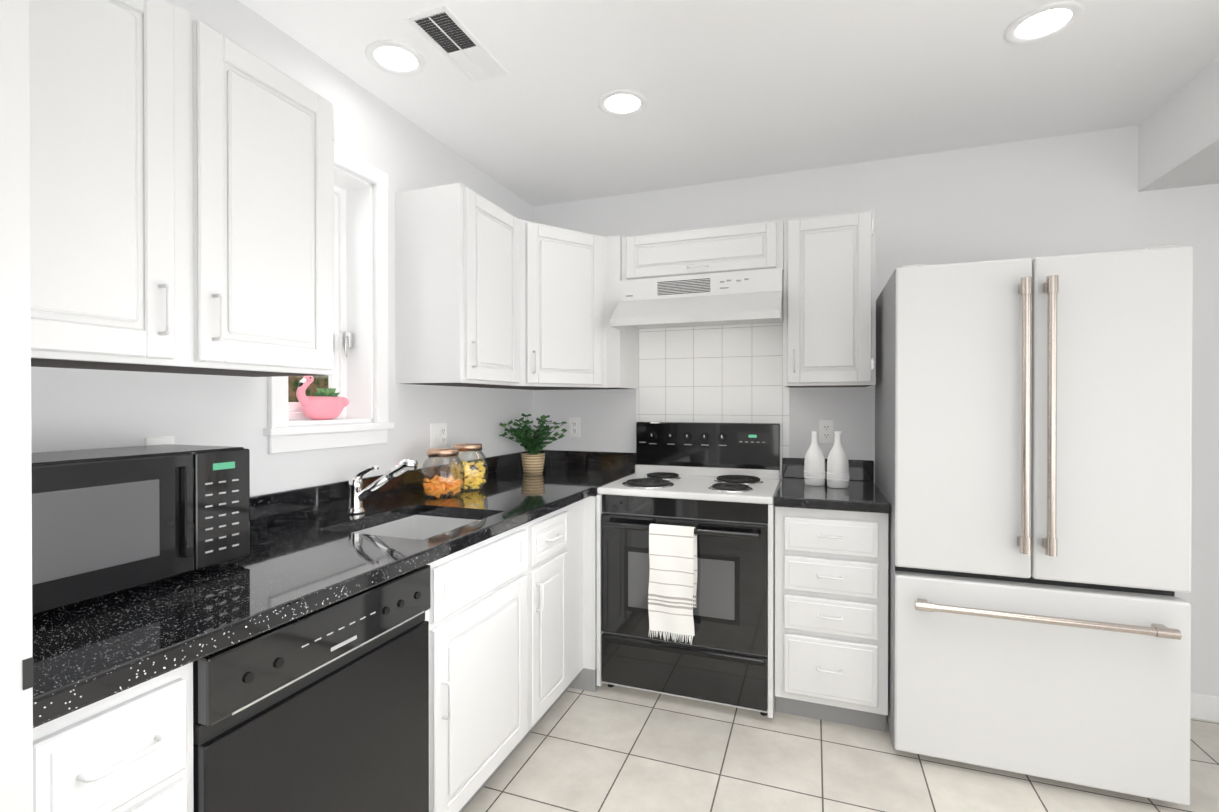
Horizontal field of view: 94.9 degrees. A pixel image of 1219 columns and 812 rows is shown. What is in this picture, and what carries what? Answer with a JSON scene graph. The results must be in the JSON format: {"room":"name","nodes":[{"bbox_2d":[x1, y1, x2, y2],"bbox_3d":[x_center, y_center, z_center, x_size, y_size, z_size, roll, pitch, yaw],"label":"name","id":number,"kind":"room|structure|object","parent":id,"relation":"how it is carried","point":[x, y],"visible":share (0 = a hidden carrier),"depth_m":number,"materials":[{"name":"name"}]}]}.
{"room":"kitchen","nodes":[
{"label":"kitchen","id":0,"kind":"room"},
{"bbox_2d":[0,0,32,811],"bbox_3d":[-1.034,0.057,0.726,0.700,2.460,0.120,0,0,20],"label":"wall","id":1,"kind":"structure","parent":0,"point":[16,747],"depth_m":0.65,"materials":[{"name":"grey paint"}]},
{"bbox_2d":[22,657,33,689],"bbox_3d":[-0.685,0.315,0.659,0.003,0.035,0.008,0,0,20],"label":"plate","id":2,"kind":"object","parent":1,"relation":"attached to","point":[28,679],"visible":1,"depth_m":0.66,"materials":[{"name":"black"}]},
{"bbox_2d":[31,0,532,495],"bbox_3d":[-1.522,0.058,0.628,0.150,2.460,6.120,0,0,20],"label":"wall","id":3,"kind":"structure","parent":0,"point":[77,409],"depth_m":1.84,"materials":[{"name":"white paint"}]},
{"bbox_2d":[144,436,174,445],"bbox_3d":[-1.145,0.136,1.427,0.010,0.115,0.070,0,0,20],"label":"outlet","id":4,"kind":"object","parent":3,"relation":"attached to","point":[163,440],"visible":0.06,"depth_m":1.42,"materials":[{"name":"white plastic"}]},
{"bbox_2d":[29,0,334,376],"bbox_3d":[-1.032,-0.465,1.229,0.353,0.761,0.820,0,0,20],"label":"upper cabinet","id":5,"kind":"object","parent":3,"relation":"attached to","point":[181,191],"visible":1,"depth_m":1.16,"materials":[{"name":"white wood"}]},
{"bbox_2d":[263,145,393,453],"bbox_3d":[-1.015,-0.376,1.963,0.184,1.045,0.530,0,0,20],"label":"window","id":6,"kind":"structure","parent":3,"relation":"in","point":[360,209],"depth_m":2.12,"materials":[{"name":"white wood"}]},
{"bbox_2d":[296,376,348,419],"bbox_3d":[-1.013,-0.030,1.986,0.099,0.158,0.219,0,0,20],"label":"planter","id":7,"kind":"object","parent":6,"relation":"on","point":[324,404],"visible":1,"depth_m":1.93,"materials":[{"name":"pink ceramic"}]},
{"bbox_2d":[250,451,533,620],"bbox_3d":[-0.628,0.429,2.025,0.571,0.325,2.583,0,0,20],"label":"backsplash","id":8,"kind":"structure","parent":3,"relation":"attached to","point":[464,567],"depth_m":1.76,"materials":[{"name":"black stone"}]},
{"bbox_2d":[430,423,446,448],"bbox_3d":[-0.755,0.134,2.488,0.016,0.115,0.116,0,0,20],"label":"outlet","id":9,"kind":"object","parent":3,"relation":"attached to","point":[438,435],"visible":0.98,"depth_m":2.48,"materials":[{"name":"white plastic"}]},
{"bbox_2d":[395,183,519,386],"bbox_3d":[-0.611,-0.470,2.383,0.353,0.761,0.447,0,0,20],"label":"upper cabinet","id":10,"kind":"object","parent":3,"relation":"attached to","point":[458,284],"visible":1,"depth_m":2.20,"materials":[{"name":"white wood"}]},
{"bbox_2d":[477,219,638,389],"bbox_3d":[-0.268,-0.473,2.881,0.656,0.761,0.718,0,0,20],"label":"upper cabinet","id":11,"kind":"object","parent":3,"relation":"attached to","point":[571,338],"visible":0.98,"depth_m":2.69,"materials":[{"name":"white wood"}]},
{"bbox_2d":[239,0,1218,206],"bbox_3d":[0.544,-1.198,-0.133,4.550,0.060,6.120,0,0,20],"label":"ceiling","id":12,"kind":"structure","parent":0,"point":[733,89],"depth_m":2.02,"materials":[{"name":"paint"}]},
{"bbox_2d":[365,40,425,75],"bbox_3d":[-0.723,-1.175,1.895,0.194,0.006,0.194,0,0,20],"label":"recessed light","id":13,"kind":"object","parent":12,"relation":"in","point":[395,57],"visible":1,"depth_m":1.89,"materials":[{"name":"white"}]},
{"bbox_2d":[405,5,507,82],"bbox_3d":[-0.488,-1.174,1.836,0.150,0.008,0.360,0,0,20],"label":"ceiling vent","id":14,"kind":"object","parent":12,"relation":"in","point":[454,41],"visible":1,"depth_m":1.81,"materials":[{"name":"white metal"}]},
{"bbox_2d":[598,89,647,115],"bbox_3d":[0.051,-1.176,2.176,0.194,0.006,0.194,0,0,20],"label":"recessed light","id":15,"kind":"object","parent":12,"relation":"in","point":[622,102],"visible":1,"depth_m":2.17,"materials":[{"name":"white"}]},
{"bbox_2d":[1004,1,1083,43],"bbox_3d":[1.332,-1.174,1.720,0.194,0.006,0.194,0,0,20],"label":"recessed light","id":16,"kind":"object","parent":12,"relation":"in","point":[1044,22],"visible":1,"depth_m":1.71,"materials":[{"name":"white plastic"}]},
{"bbox_2d":[1138,56,1218,191],"bbox_3d":[1.883,-1.026,-0.621,1.400,0.280,5.820,0,0,20],"label":"soffit","id":17,"kind":"object","parent":12,"relation":"attached to","point":[1178,139],"depth_m":2.10,"materials":[{"name":"white paint"}]},
{"bbox_2d":[463,683,1218,811],"bbox_3d":[0.544,1.322,-0.120,4.550,0.060,6.120,0,0,20],"label":"floor","id":18,"kind":"structure","parent":0,"point":[604,747],"depth_m":1.96,"materials":[{"name":"tile"}]},
{"bbox_2d":[33,642,215,811],"bbox_3d":[-1.006,0.848,0.918,0.620,0.875,0.243,0,0,20],"label":"base cabinet","id":19,"kind":"object","parent":18,"relation":"on","point":[122,743],"depth_m":0.82,"materials":[{"name":"white wood"}]},
{"bbox_2d":[32,526,435,705],"bbox_3d":[-0.906,0.389,1.216,0.604,0.040,0.874,0,0,20],"label":"countertop","id":20,"kind":"structure","parent":19,"relation":"on","point":[287,571],"depth_m":1.06,"materials":[{"name":"black stone"}]},
{"bbox_2d":[31,444,249,614],"bbox_3d":[-1.068,0.234,1.115,0.310,0.271,0.545,0,0,20],"label":"microwave","id":21,"kind":"object","parent":20,"relation":"on","point":[105,521],"visible":0.98,"depth_m":1.10,"materials":[{"name":"black"}]},
{"bbox_2d":[193,565,430,811],"bbox_3d":[-0.845,0.850,1.300,0.604,0.868,0.576,0,0,20],"label":"dishwasher","id":22,"kind":"object","parent":18,"relation":"on","point":[325,709],"visible":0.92,"depth_m":1.16,"materials":[{"name":"black metal"}]},
{"bbox_2d":[256,578,531,811],"bbox_3d":[-0.670,0.951,1.844,0.617,0.660,0.518,0,0,20],"label":"base cabinet","id":23,"kind":"object","parent":18,"relation":"on","point":[480,655],"depth_m":1.69,"materials":[{"name":"white wood"}]},
{"bbox_2d":[312,578,507,625],"bbox_3d":[-0.617,0.598,1.812,0.404,0.011,0.464,0,0,20],"label":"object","id":24,"kind":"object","parent":23,"relation":"on","point":[502,580],"depth_m":1.62,"materials":[{"name":"white wood"}]},
{"bbox_2d":[372,498,571,729],"bbox_3d":[-0.528,0.842,2.230,0.617,0.875,0.415,0,0,20],"label":"base cabinet","id":25,"kind":"object","parent":18,"relation":"on","point":[508,554],"depth_m":2.09,"materials":[{"name":"white wood"}]},
{"bbox_2d":[346,458,417,513],"bbox_3d":[-0.776,0.271,1.895,0.257,0.190,0.062,0,0,14],"label":"faucet","id":26,"kind":"object","parent":25,"relation":"on","point":[358,495],"visible":1,"depth_m":1.90,"materials":[{"name":"silver metal"}]},
{"bbox_2d":[376,466,634,517],"bbox_3d":[-0.363,0.382,2.627,0.656,0.040,1.269,0,0,20],"label":"countertop","id":27,"kind":"structure","parent":25,"relation":"on","point":[514,494],"depth_m":2.30,"materials":[{"name":"black stone"}]},
{"bbox_2d":[420,448,464,499],"bbox_3d":[-0.667,0.268,2.244,0.174,0.192,0.174,0,0,20],"label":"pasta jar","id":28,"kind":"object","parent":27,"relation":"on","point":[439,485],"visible":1,"depth_m":2.21,"materials":[{"name":"clear glass"}]},
{"bbox_2d":[447,443,487,491],"bbox_3d":[-0.613,0.263,2.421,0.174,0.199,0.174,0,0,20],"label":"pasta jar","id":29,"kind":"object","parent":27,"relation":"on","point":[476,479],"visible":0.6,"depth_m":2.38,"materials":[{"name":"clear glass"}]},
{"bbox_2d":[499,413,566,474],"bbox_3d":[-0.407,0.199,2.992,0.365,0.322,0.340,0,0,20],"label":"potted plant","id":30,"kind":"object","parent":27,"relation":"on","point":[532,463],"visible":1,"depth_m":2.95,"materials":[{"name":"green plant"}]},
{"bbox_2d":[572,494,587,690],"bbox_3d":[-0.432,0.840,2.493,0.617,0.875,0.255,0,0,20],"label":"base cabinet","id":31,"kind":"object","parent":18,"relation":"on","point":[580,503],"depth_m":2.48,"materials":[{"name":"white wood"}]},
{"bbox_2d":[588,494,598,691],"bbox_3d":[-0.259,0.838,2.916,0.653,0.875,0.658,0,0,20],"label":"base cabinet","id":32,"kind":"object","parent":18,"relation":"on","point":[592,498],"depth_m":2.50,"materials":[{"name":"white wood"}]},
{"bbox_2d":[597,421,781,717],"bbox_3d":[0.398,0.683,2.640,0.756,1.190,0.706,0,0,20],"label":"range","id":33,"kind":"object","parent":18,"relation":"on","point":[716,485],"visible":1,"depth_m":2.40,"materials":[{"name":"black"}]},
{"bbox_2d":[648,524,696,644],"bbox_3d":[0.262,0.734,2.324,0.200,0.476,0.053,0,0,20],"label":"towel","id":34,"kind":"object","parent":33,"relation":"hanging from","point":[672,590],"visible":0.98,"depth_m":2.31,"materials":[{"name":"cloth"}]},
{"bbox_2d":[774,458,889,731],"bbox_3d":[0.964,0.771,2.466,0.421,1.015,0.665,0,0,20],"label":"base cabinet","id":35,"kind":"object","parent":18,"relation":"on","point":[831,604],"visible":1,"depth_m":2.19,"materials":[{"name":"white wood"}]},
{"bbox_2d":[804,431,825,485],"bbox_3d":[0.945,0.239,2.576,0.097,0.245,0.097,0,0,20],"label":"bottle vase","id":36,"kind":"object","parent":35,"relation":"on","point":[814,469],"visible":1,"depth_m":2.54,"materials":[{"name":"white ceramic"}]},
{"bbox_2d":[826,431,848,487],"bbox_3d":[1.020,0.238,2.500,0.097,0.248,0.097,0,0,20],"label":"bottle vase","id":37,"kind":"object","parent":35,"relation":"on","point":[837,472],"visible":1,"depth_m":2.47,"materials":[{"name":"white ceramic"}]},
{"bbox_2d":[875,245,1192,804],"bbox_3d":[1.530,0.384,2.179,0.829,1.792,0.776,0,0,20],"label":"fridge","id":38,"kind":"object","parent":18,"relation":"on","point":[1033,450],"visible":0.98,"depth_m":1.86,"materials":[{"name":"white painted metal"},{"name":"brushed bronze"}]},
{"bbox_2d":[533,125,1218,696],"bbox_3d":[1.638,0.048,2.652,4.400,2.460,0.150,0,0,20],"label":"wall","id":39,"kind":"structure","parent":0,"point":[1077,193],"depth_m":2.55,"materials":[{"name":"white paint"}]},
{"bbox_2d":[569,418,579,437],"bbox_3d":[-0.202,0.125,3.239,0.070,0.115,0.010,0,0,20],"label":"electrical outlet","id":40,"kind":"object","parent":39,"relation":"attached to","point":[574,427],"visible":1,"depth_m":3.24,"materials":[{"name":"white plastic"}]},
{"bbox_2d":[536,450,635,469],"bbox_3d":[-0.139,0.310,3.210,0.636,0.099,0.020,0,0,20],"label":"backsplash","id":41,"kind":"structure","parent":39,"relation":"attached to","point":[583,460],"depth_m":3.19,"materials":[{"name":"black stone"}]},
{"bbox_2d":[610,268,783,330],"bbox_3d":[0.448,-0.499,2.743,0.772,0.242,0.486,0,0,20],"label":"range hood","id":42,"kind":"object","parent":39,"relation":"attached to","point":[739,297],"visible":0.96,"depth_m":2.59,"materials":[{"name":"white painted metal"}]},
{"bbox_2d":[622,219,783,280],"bbox_3d":[0.470,-0.738,2.805,0.778,0.230,0.353,0,0,20],"label":"upper cabinet","id":43,"kind":"object","parent":39,"relation":"attached to","point":[737,247],"visible":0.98,"depth_m":2.66,"materials":[{"name":"white wood"}]},
{"bbox_2d":[636,323,789,475],"bbox_3d":[0.531,-0.134,2.971,0.810,0.980,0.008,0,0,20],"label":"wall tiles","id":44,"kind":"structure","parent":39,"relation":"attached to","point":[728,373],"depth_m":2.96,"materials":[{"name":"white tile"}]},
{"bbox_2d":[819,420,833,442],"bbox_3d":[1.075,0.127,2.772,0.070,0.115,0.010,0,0,20],"label":"electrical outlet","id":45,"kind":"object","parent":39,"relation":"attached to","point":[826,431],"visible":1,"depth_m":2.77,"materials":[{"name":"white plastic"}]},
{"bbox_2d":[783,209,875,387],"bbox_3d":[1.017,-0.471,2.606,0.382,0.761,0.353,0,0,20],"label":"upper cabinet","id":46,"kind":"object","parent":39,"relation":"attached to","point":[829,320],"visible":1,"depth_m":2.47,"materials":[{"name":"white wood"}]},
{"bbox_2d":[1190,693,1218,721],"bbox_3d":[2.808,1.230,2.144,1.550,0.100,0.013,0,0,20],"label":"baseboard","id":47,"kind":"structure","parent":39,"relation":"attached to","point":[1204,707],"depth_m":2.28,"materials":[{"name":"white wood"}]},
{"label":"outside","id":48,"kind":"structure","parent":0,"visible":0},
{"bbox_2d":[288,375,327,401],"bbox_3d":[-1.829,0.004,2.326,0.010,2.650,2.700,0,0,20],"label":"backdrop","id":49,"kind":"structure","parent":48,"point":[320,381],"depth_m":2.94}
]}

